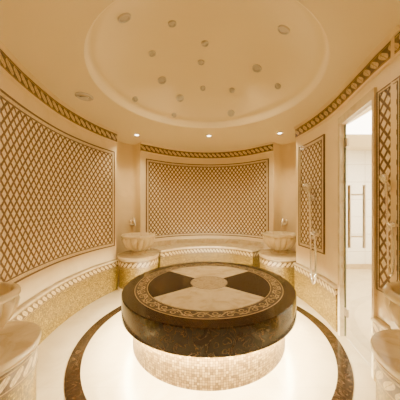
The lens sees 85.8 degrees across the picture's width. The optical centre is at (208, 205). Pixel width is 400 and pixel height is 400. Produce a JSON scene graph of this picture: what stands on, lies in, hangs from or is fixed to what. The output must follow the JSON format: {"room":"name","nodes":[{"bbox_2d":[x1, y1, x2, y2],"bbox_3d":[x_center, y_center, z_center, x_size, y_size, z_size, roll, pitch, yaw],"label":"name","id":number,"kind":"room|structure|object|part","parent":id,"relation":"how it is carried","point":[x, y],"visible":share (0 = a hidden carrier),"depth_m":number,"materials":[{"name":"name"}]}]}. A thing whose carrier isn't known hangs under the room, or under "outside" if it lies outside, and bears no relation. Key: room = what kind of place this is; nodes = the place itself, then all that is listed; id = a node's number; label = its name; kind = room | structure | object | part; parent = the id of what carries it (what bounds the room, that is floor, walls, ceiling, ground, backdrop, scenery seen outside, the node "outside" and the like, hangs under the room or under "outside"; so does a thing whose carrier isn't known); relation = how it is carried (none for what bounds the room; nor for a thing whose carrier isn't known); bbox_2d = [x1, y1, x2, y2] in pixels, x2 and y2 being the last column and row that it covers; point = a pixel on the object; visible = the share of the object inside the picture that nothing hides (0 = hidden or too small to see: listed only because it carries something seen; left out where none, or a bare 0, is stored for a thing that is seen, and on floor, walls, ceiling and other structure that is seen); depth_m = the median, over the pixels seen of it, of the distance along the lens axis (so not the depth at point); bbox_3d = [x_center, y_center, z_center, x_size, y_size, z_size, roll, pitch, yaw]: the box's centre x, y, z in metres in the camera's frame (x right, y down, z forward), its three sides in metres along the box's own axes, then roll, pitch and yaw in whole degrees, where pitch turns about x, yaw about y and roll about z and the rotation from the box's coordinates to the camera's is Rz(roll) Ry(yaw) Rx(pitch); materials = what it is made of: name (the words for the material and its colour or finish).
{"room":"spa","nodes":[
{"label":"spa","id":0,"kind":"room"},
{"bbox_2d":[0,71,115,306],"bbox_3d":[-1.875,0.075,2.803,0.350,2.890,2.367,0,0,0],"label":"wall","id":1,"kind":"structure","parent":0,"point":[32,285],"depth_m":2.72,"materials":[{"name":"beige stone"}]},
{"bbox_2d":[0,88,114,282],"bbox_3d":[-1.815,-0.130,2.771,0.231,1.700,2.243,0,0,0],"label":"mosaic panel","id":2,"kind":"object","parent":1,"relation":"attached to","point":[57,187],"visible":0.99,"depth_m":2.49,"materials":[{"name":"beige tile"}]},
{"bbox_2d":[0,41,117,143],"bbox_3d":[-1.808,-1.242,2.800,0.244,0.145,2.300,0,0,0],"label":"trim","id":3,"kind":"structure","parent":1,"relation":"attached to","point":[6,62],"depth_m":2.52,"materials":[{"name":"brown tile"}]},
{"bbox_2d":[9,259,117,320],"bbox_3d":[-1.789,0.983,2.800,0.282,0.035,2.300,0,0,0],"label":"trim","id":4,"kind":"structure","parent":1,"relation":"attached to","point":[31,300],"depth_m":2.56,"materials":[{"name":"beige stone"}]},
{"bbox_2d":[10,261,117,320],"bbox_3d":[-1.798,1.055,2.800,0.264,0.110,2.300,0,0,0],"label":"trim","id":5,"kind":"structure","parent":1,"relation":"attached to","point":[37,304],"depth_m":2.72,"materials":[{"name":"beige stone"}]},
{"bbox_2d":[23,267,117,345],"bbox_3d":[-1.801,1.315,2.800,0.259,0.410,2.300,0,0,0],"label":"bench base","id":6,"kind":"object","parent":1,"relation":"attached to","point":[57,310],"depth_m":2.96,"materials":[{"name":"beige tile"}]},
{"bbox_2d":[116,141,139,278],"bbox_3d":[-1.773,0.075,4.401,0.528,2.890,0.963,0,0,26],"label":"wall","id":7,"kind":"structure","parent":0,"point":[127,155],"depth_m":4.62,"materials":[{"name":"beige paint"}]},
{"bbox_2d":[129,217,135,225],"bbox_3d":[-1.601,0.326,4.548,0.120,0.197,0.362,0,0,-30],"label":"tap","id":8,"kind":"object","parent":7,"relation":"attached to","point":[133,218],"visible":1,"depth_m":4.52,"materials":[{"name":"silver metal"}]},
{"bbox_2d":[0,0,399,150],"bbox_3d":[-0.020,-1.350,2.500,8.400,0.001,8.400,0,0,0],"label":"ceiling","id":9,"kind":"structure","parent":0,"point":[47,37],"depth_m":1.95,"materials":[{"name":"paint"}]},
{"bbox_2d":[75,92,93,100],"bbox_3d":[-1.530,-1.335,2.640,0.200,0.029,0.200,0,0,0],"label":"ceiling vent","id":10,"kind":"object","parent":9,"relation":"in","point":[84,98],"visible":1,"depth_m":2.62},
{"bbox_2d":[36,279,375,399],"bbox_3d":[1.350,1.520,2.300,7.300,0.001,7.400,0,0,0],"label":"floor","id":11,"kind":"structure","parent":0,"point":[110,368],"depth_m":2.00,"materials":[{"name":"stone"}]},
{"bbox_2d":[0,320,41,399],"bbox_3d":[-1.500,1.210,1.350,0.710,0.620,0.710,0,0,0],"label":"pedestal","id":12,"kind":"object","parent":11,"relation":"on","point":[19,339],"visible":0.98,"depth_m":1.38,"materials":[{"name":"beige stone"}]},
{"bbox_2d":[0,282,20,329],"bbox_3d":[-1.500,0.728,1.350,0.480,0.345,0.480,0,0,0],"label":"basin","id":13,"kind":"object","parent":12,"relation":"on","point":[9,292],"visible":1,"depth_m":1.39,"materials":[{"name":"beige stone"}]},
{"bbox_3d":[-1.500,0.725,1.350,0.464,0.250,0.475,0,0,0],"label":"bowl","id":14,"kind":"part","parent":13,"relation":"part of","materials":[{"name":"beige stone"}]},
{"bbox_2d":[117,249,158,291],"bbox_3d":[-1.340,1.210,4.100,0.770,0.620,0.770,0,0,0],"label":"pedestal","id":15,"kind":"object","parent":11,"relation":"on","point":[130,266],"visible":0.73,"depth_m":3.80,"materials":[{"name":"beige stone"}]},
{"bbox_2d":[121,232,155,254],"bbox_3d":[-1.340,0.719,4.100,0.624,0.362,0.624,0,0,0],"label":"basin","id":16,"kind":"object","parent":15,"relation":"on","point":[138,243],"visible":1,"depth_m":3.91,"materials":[{"name":"beige stone"}]},
{"bbox_3d":[-1.340,0.716,4.100,0.604,0.262,0.617,0,0,0],"label":"bowl","id":17,"kind":"part","parent":16,"relation":"part of","materials":[{"name":"beige stone"}]},
{"bbox_2d":[150,238,263,267],"bbox_3d":[-0.043,1.160,4.831,2.488,0.720,0.934,0,0,0],"label":"stone bench","id":18,"kind":"object","parent":11,"relation":"on","point":[171,252],"visible":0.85,"depth_m":4.78,"materials":[{"name":"beige stone"}]},
{"bbox_3d":[-0.043,0.922,4.831,2.488,0.045,0.934,0,0,0],"label":"seat","id":19,"kind":"part","parent":18,"relation":"part of","materials":[{"name":"beige stone"}]},
{"bbox_2d":[121,261,296,390],"bbox_3d":[0.000,1.228,2.650,2.000,0.583,2.000,0,0,0],"label":"stone platform","id":20,"kind":"object","parent":11,"relation":"on","point":[198,326],"visible":1,"depth_m":1.90,"materials":[{"name":"stone"}]},
{"bbox_2d":[64,306,353,399],"bbox_3d":[0.000,1.523,2.650,2.960,0.014,2.960,0,0,0],"label":"trim","id":21,"kind":"structure","parent":11,"relation":"in","point":[73,389],"depth_m":2.06,"materials":[{"name":"stone"}]},
{"bbox_2d":[258,249,295,287],"bbox_3d":[1.360,1.210,4.150,0.790,0.620,0.790,0,0,0],"label":"pedestal","id":22,"kind":"object","parent":11,"relation":"on","point":[282,265],"visible":0.52,"depth_m":3.82,"materials":[{"name":"beige stone"}]},
{"bbox_2d":[262,231,295,254],"bbox_3d":[1.360,0.710,4.150,0.648,0.380,0.648,0,0,0],"label":"basin","id":23,"kind":"object","parent":22,"relation":"on","point":[279,242],"visible":0.99,"depth_m":3.96,"materials":[{"name":"beige stone"}]},
{"bbox_3d":[1.360,0.708,4.150,0.627,0.275,0.641,0,0,0],"label":"bowl","id":24,"kind":"part","parent":23,"relation":"part of","materials":[{"name":"beige stone"}]},
{"bbox_2d":[370,329,399,399],"bbox_3d":[1.360,1.210,1.240,0.690,0.620,0.690,0,0,0],"label":"pedestal","id":25,"kind":"object","parent":11,"relation":"on","point":[384,344],"visible":1,"depth_m":1.31,"materials":[{"name":"beige stone"}]},
{"bbox_2d":[383,281,399,328],"bbox_3d":[1.360,0.710,1.240,0.552,0.380,0.552,0,0,0],"label":"basin","id":26,"kind":"object","parent":25,"relation":"on","point":[391,290],"visible":1,"depth_m":1.30,"materials":[{"name":"beige stone"}]},
{"bbox_3d":[1.360,0.708,1.240,0.534,0.275,0.546,0,0,0],"label":"bowl","id":27,"kind":"part","parent":26,"relation":"part of","materials":[{"name":"beige stone"}]},
{"bbox_2d":[140,152,272,249],"bbox_3d":[-0.044,0.075,4.985,2.970,2.890,0.870,0,0,0],"label":"wall","id":28,"kind":"structure","parent":0,"point":[143,156],"depth_m":4.75,"materials":[{"name":"beige stone"}]},
{"bbox_2d":[140,142,272,159],"bbox_3d":[-0.045,-1.242,4.919,2.810,0.145,0.761,0,0,0],"label":"trim","id":29,"kind":"structure","parent":28,"relation":"attached to","point":[143,147],"depth_m":5.06,"materials":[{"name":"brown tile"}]},
{"bbox_2d":[146,158,268,238],"bbox_3d":[-0.036,-0.150,4.952,2.648,1.740,0.696,0,0,0],"label":"mosaic panel","id":30,"kind":"object","parent":28,"relation":"attached to","point":[182,199],"visible":0.98,"depth_m":5.10,"materials":[{"name":"beige tile"}]},
{"bbox_2d":[84,0,329,127],"bbox_3d":[-0.020,-1.593,2.500,2.480,0.485,2.480,0,0,0],"label":"ceiling","id":31,"kind":"structure","parent":0,"point":[241,35],"depth_m":2.45,"materials":[{"name":"paint"}]},
{"bbox_2d":[117,13,130,22],"bbox_3d":[-0.721,-1.603,1.832,0.108,0.074,0.120,0,0,-39],"label":"dome light","id":32,"kind":"object","parent":31,"relation":"attached to","point":[125,17],"visible":1,"depth_m":1.82,"materials":[{"name":"glass"}]},
{"bbox_2d":[148,50,155,56],"bbox_3d":[-0.654,-1.753,2.474,0.083,0.040,0.084,0,0,-8],"label":"recessed light","id":33,"kind":"object","parent":31,"relation":"in","point":[152,53],"visible":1,"depth_m":2.46,"materials":[{"name":"metal"}]},
{"bbox_2d":[158,76,165,83],"bbox_3d":[-0.640,-1.711,2.931,0.114,0.059,0.120,0,0,30],"label":"dome light","id":34,"kind":"object","parent":31,"relation":"attached to","point":[161,80],"visible":1,"depth_m":2.92,"materials":[{"name":"metal"}]},
{"bbox_2d":[168,20,175,27],"bbox_3d":[-0.361,-1.783,2.105,0.083,0.034,0.084,0,0,-44],"label":"recessed light","id":35,"kind":"object","parent":31,"relation":"in","point":[172,23],"visible":1,"depth_m":2.09,"materials":[{"name":"metal"}]},
{"bbox_2d":[176,95,183,101],"bbox_3d":[-0.443,-1.646,3.288,0.120,0.069,0.110,0,0,-33],"label":"dome light","id":36,"kind":"object","parent":31,"relation":"attached to","point":[179,98],"visible":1,"depth_m":3.28,"materials":[{"name":"metal"}]},
{"bbox_2d":[201,40,208,46],"bbox_3d":[-0.045,-1.824,2.420,0.084,0.022,0.084,0,1,17],"label":"recessed light","id":37,"kind":"object","parent":31,"relation":"in","point":[204,43],"visible":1,"depth_m":2.41,"materials":[{"name":"metal"}]},
{"bbox_2d":[227,110,234,116],"bbox_3d":[0.360,-1.520,3.525,0.120,0.082,0.103,0,0,16],"label":"dome light","id":38,"kind":"object","parent":31,"relation":"attached to","point":[230,113],"visible":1,"depth_m":3.51,"materials":[{"name":"metal"}]},
{"bbox_2d":[252,64,261,72],"bbox_3d":[0.607,-1.743,2.726,0.116,0.052,0.120,0,0,-25],"label":"dome light","id":39,"kind":"object","parent":31,"relation":"attached to","point":[256,68],"visible":1,"depth_m":2.71,"materials":[{"name":"metal"}]},
{"bbox_2d":[275,83,280,88],"bbox_3d":[0.912,-1.586,2.851,0.077,0.057,0.084,0,0,-25],"label":"dome light","id":40,"kind":"object","parent":31,"relation":"attached to","point":[277,85],"visible":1,"depth_m":2.84,"materials":[{"name":"metal"}]},
{"bbox_2d":[278,25,289,34],"bbox_3d":[0.704,-1.660,2.025,0.111,0.067,0.120,0,0,38],"label":"dome light","id":41,"kind":"object","parent":31,"relation":"attached to","point":[282,29],"visible":1,"depth_m":2.01,"materials":[{"name":"glass"}]},
{"bbox_2d":[273,141,295,250],"bbox_3d":[1.683,0.075,4.262,0.609,2.890,1.221,0,0,-13],"label":"wall","id":42,"kind":"structure","parent":0,"point":[284,156],"depth_m":4.64,"materials":[{"name":"beige stone"}]},
{"bbox_2d":[281,217,287,225],"bbox_3d":[1.579,0.326,4.546,0.120,0.197,0.362,0,0,29],"label":"tap","id":43,"kind":"object","parent":42,"relation":"attached to","point":[283,221],"visible":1,"depth_m":4.52,"materials":[{"name":"silver metal"}]},
{"bbox_2d":[296,110,339,284],"bbox_3d":[1.571,0.075,3.132,0.083,2.890,1.150,0,0,-3],"label":"wall","id":44,"kind":"structure","parent":0,"point":[327,264],"depth_m":2.84,"materials":[{"name":"beige paint"}]},
{"bbox_2d":[298,134,324,254],"bbox_3d":[1.546,-0.160,3.263,0.036,1.640,0.679,0,0,-5],"label":"mosaic panel","id":45,"kind":"object","parent":44,"relation":"attached to","point":[311,156],"visible":0.94,"depth_m":3.23,"materials":[{"name":"beige tile"}]},
{"bbox_2d":[302,183,319,284],"bbox_3d":[1.466,0.395,3.118,0.164,1.461,0.275,0,0,0],"label":"shower","id":46,"kind":"object","parent":45,"relation":"attached to","point":[307,187],"visible":1,"depth_m":3.14,"materials":[{"name":"silver metal"}]},
{"bbox_2d":[293,262,337,288],"bbox_3d":[1.524,0.983,3.145,0.096,0.035,1.112,0,0,-3],"label":"trim","id":47,"kind":"structure","parent":44,"relation":"attached to","point":[320,276],"depth_m":2.96,"materials":[{"name":"beige stone"}]},
{"bbox_2d":[294,265,337,297],"bbox_3d":[1.534,1.055,3.145,0.077,0.110,1.112,0,0,-3],"label":"trim","id":48,"kind":"structure","parent":44,"relation":"attached to","point":[334,292],"depth_m":2.98,"materials":[{"name":"cream marble"}]},
{"bbox_2d":[295,271,337,331],"bbox_3d":[1.537,1.315,3.145,0.071,0.410,1.112,0,0,-3],"label":"trim","id":49,"kind":"structure","parent":44,"relation":"attached to","point":[315,296],"depth_m":3.04,"materials":[{"name":"beige tile"}]},
{"bbox_2d":[294,25,399,138],"bbox_3d":[1.517,-1.242,2.649,0.114,0.145,2.101,0,0,1],"label":"trim","id":50,"kind":"structure","parent":44,"relation":"attached to","point":[384,55],"depth_m":2.20,"materials":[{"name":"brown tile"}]},
{"bbox_2d":[340,76,376,115],"bbox_3d":[1.540,-1.175,2.217,0.050,0.390,0.686,0,0,8],"label":"lintel","id":51,"kind":"object","parent":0,"point":[373,83],"visible":0.07,"depth_m":2.13,"materials":[{"name":"beige paint"}]},
{"bbox_2d":[338,87,376,378],"bbox_3d":[1.550,0.240,2.215,0.182,2.560,0.686,0,0,8],"label":"door","id":52,"kind":"structure","parent":51,"relation":"attached to","point":[357,291],"depth_m":2.22,"materials":[{"name":"clear glass"}]},
{"bbox_3d":[1.555,0.110,2.258,0.182,0.660,0.032,0,0,8],"label":"handle","id":53,"kind":"part","parent":52,"relation":"part of","materials":[{"name":"metal"}]},
{"bbox_3d":[1.549,0.285,2.208,0.010,2.450,0.581,0,0,8],"label":"glass","id":54,"kind":"part","parent":52,"relation":"part of","materials":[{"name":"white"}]},
{"bbox_2d":[377,64,390,325],"bbox_3d":[1.490,0.075,1.738,0.060,2.890,0.281,0,0,4],"label":"wall","id":55,"kind":"structure","parent":0,"point":[384,77],"depth_m":1.80,"materials":[{"name":"beige stone"}]},
{"bbox_2d":[373,322,383,333],"bbox_3d":[1.442,1.055,1.741,0.036,0.110,0.281,0,0,4],"label":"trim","id":56,"kind":"structure","parent":55,"relation":"attached to","point":[376,328],"depth_m":1.84,"materials":[{"name":"beige stone"}]},
{"bbox_2d":[371,316,390,329],"bbox_3d":[1.433,0.983,1.742,0.055,0.035,0.281,0,0,4],"label":"trim","id":57,"kind":"structure","parent":55,"relation":"attached to","point":[377,320],"depth_m":1.78,"materials":[{"name":"beige stone"}]},
{"bbox_2d":[376,76,399,292],"bbox_3d":[1.450,-0.130,1.736,0.020,1.700,0.250,0,0,4],"label":"mosaic panel","id":58,"kind":"object","parent":55,"relation":"attached to","point":[383,96],"visible":0.75,"depth_m":1.78,"materials":[{"name":"beige tile"}]},
{"bbox_2d":[379,173,397,276],"bbox_3d":[1.390,0.143,1.677,0.074,0.803,0.124,0,0,7],"label":"shower","id":59,"kind":"object","parent":58,"relation":"attached to","point":[383,178],"visible":1,"depth_m":1.69,"materials":[{"name":"silver metal"}]},
{"bbox_2d":[391,37,399,328],"bbox_3d":[1.698,0.075,0.720,0.524,2.890,2.112,0,0,0],"label":"wall","id":60,"kind":"structure","parent":0,"point":[395,63],"depth_m":1.68,"materials":[{"name":"beige stone"}]}
]}

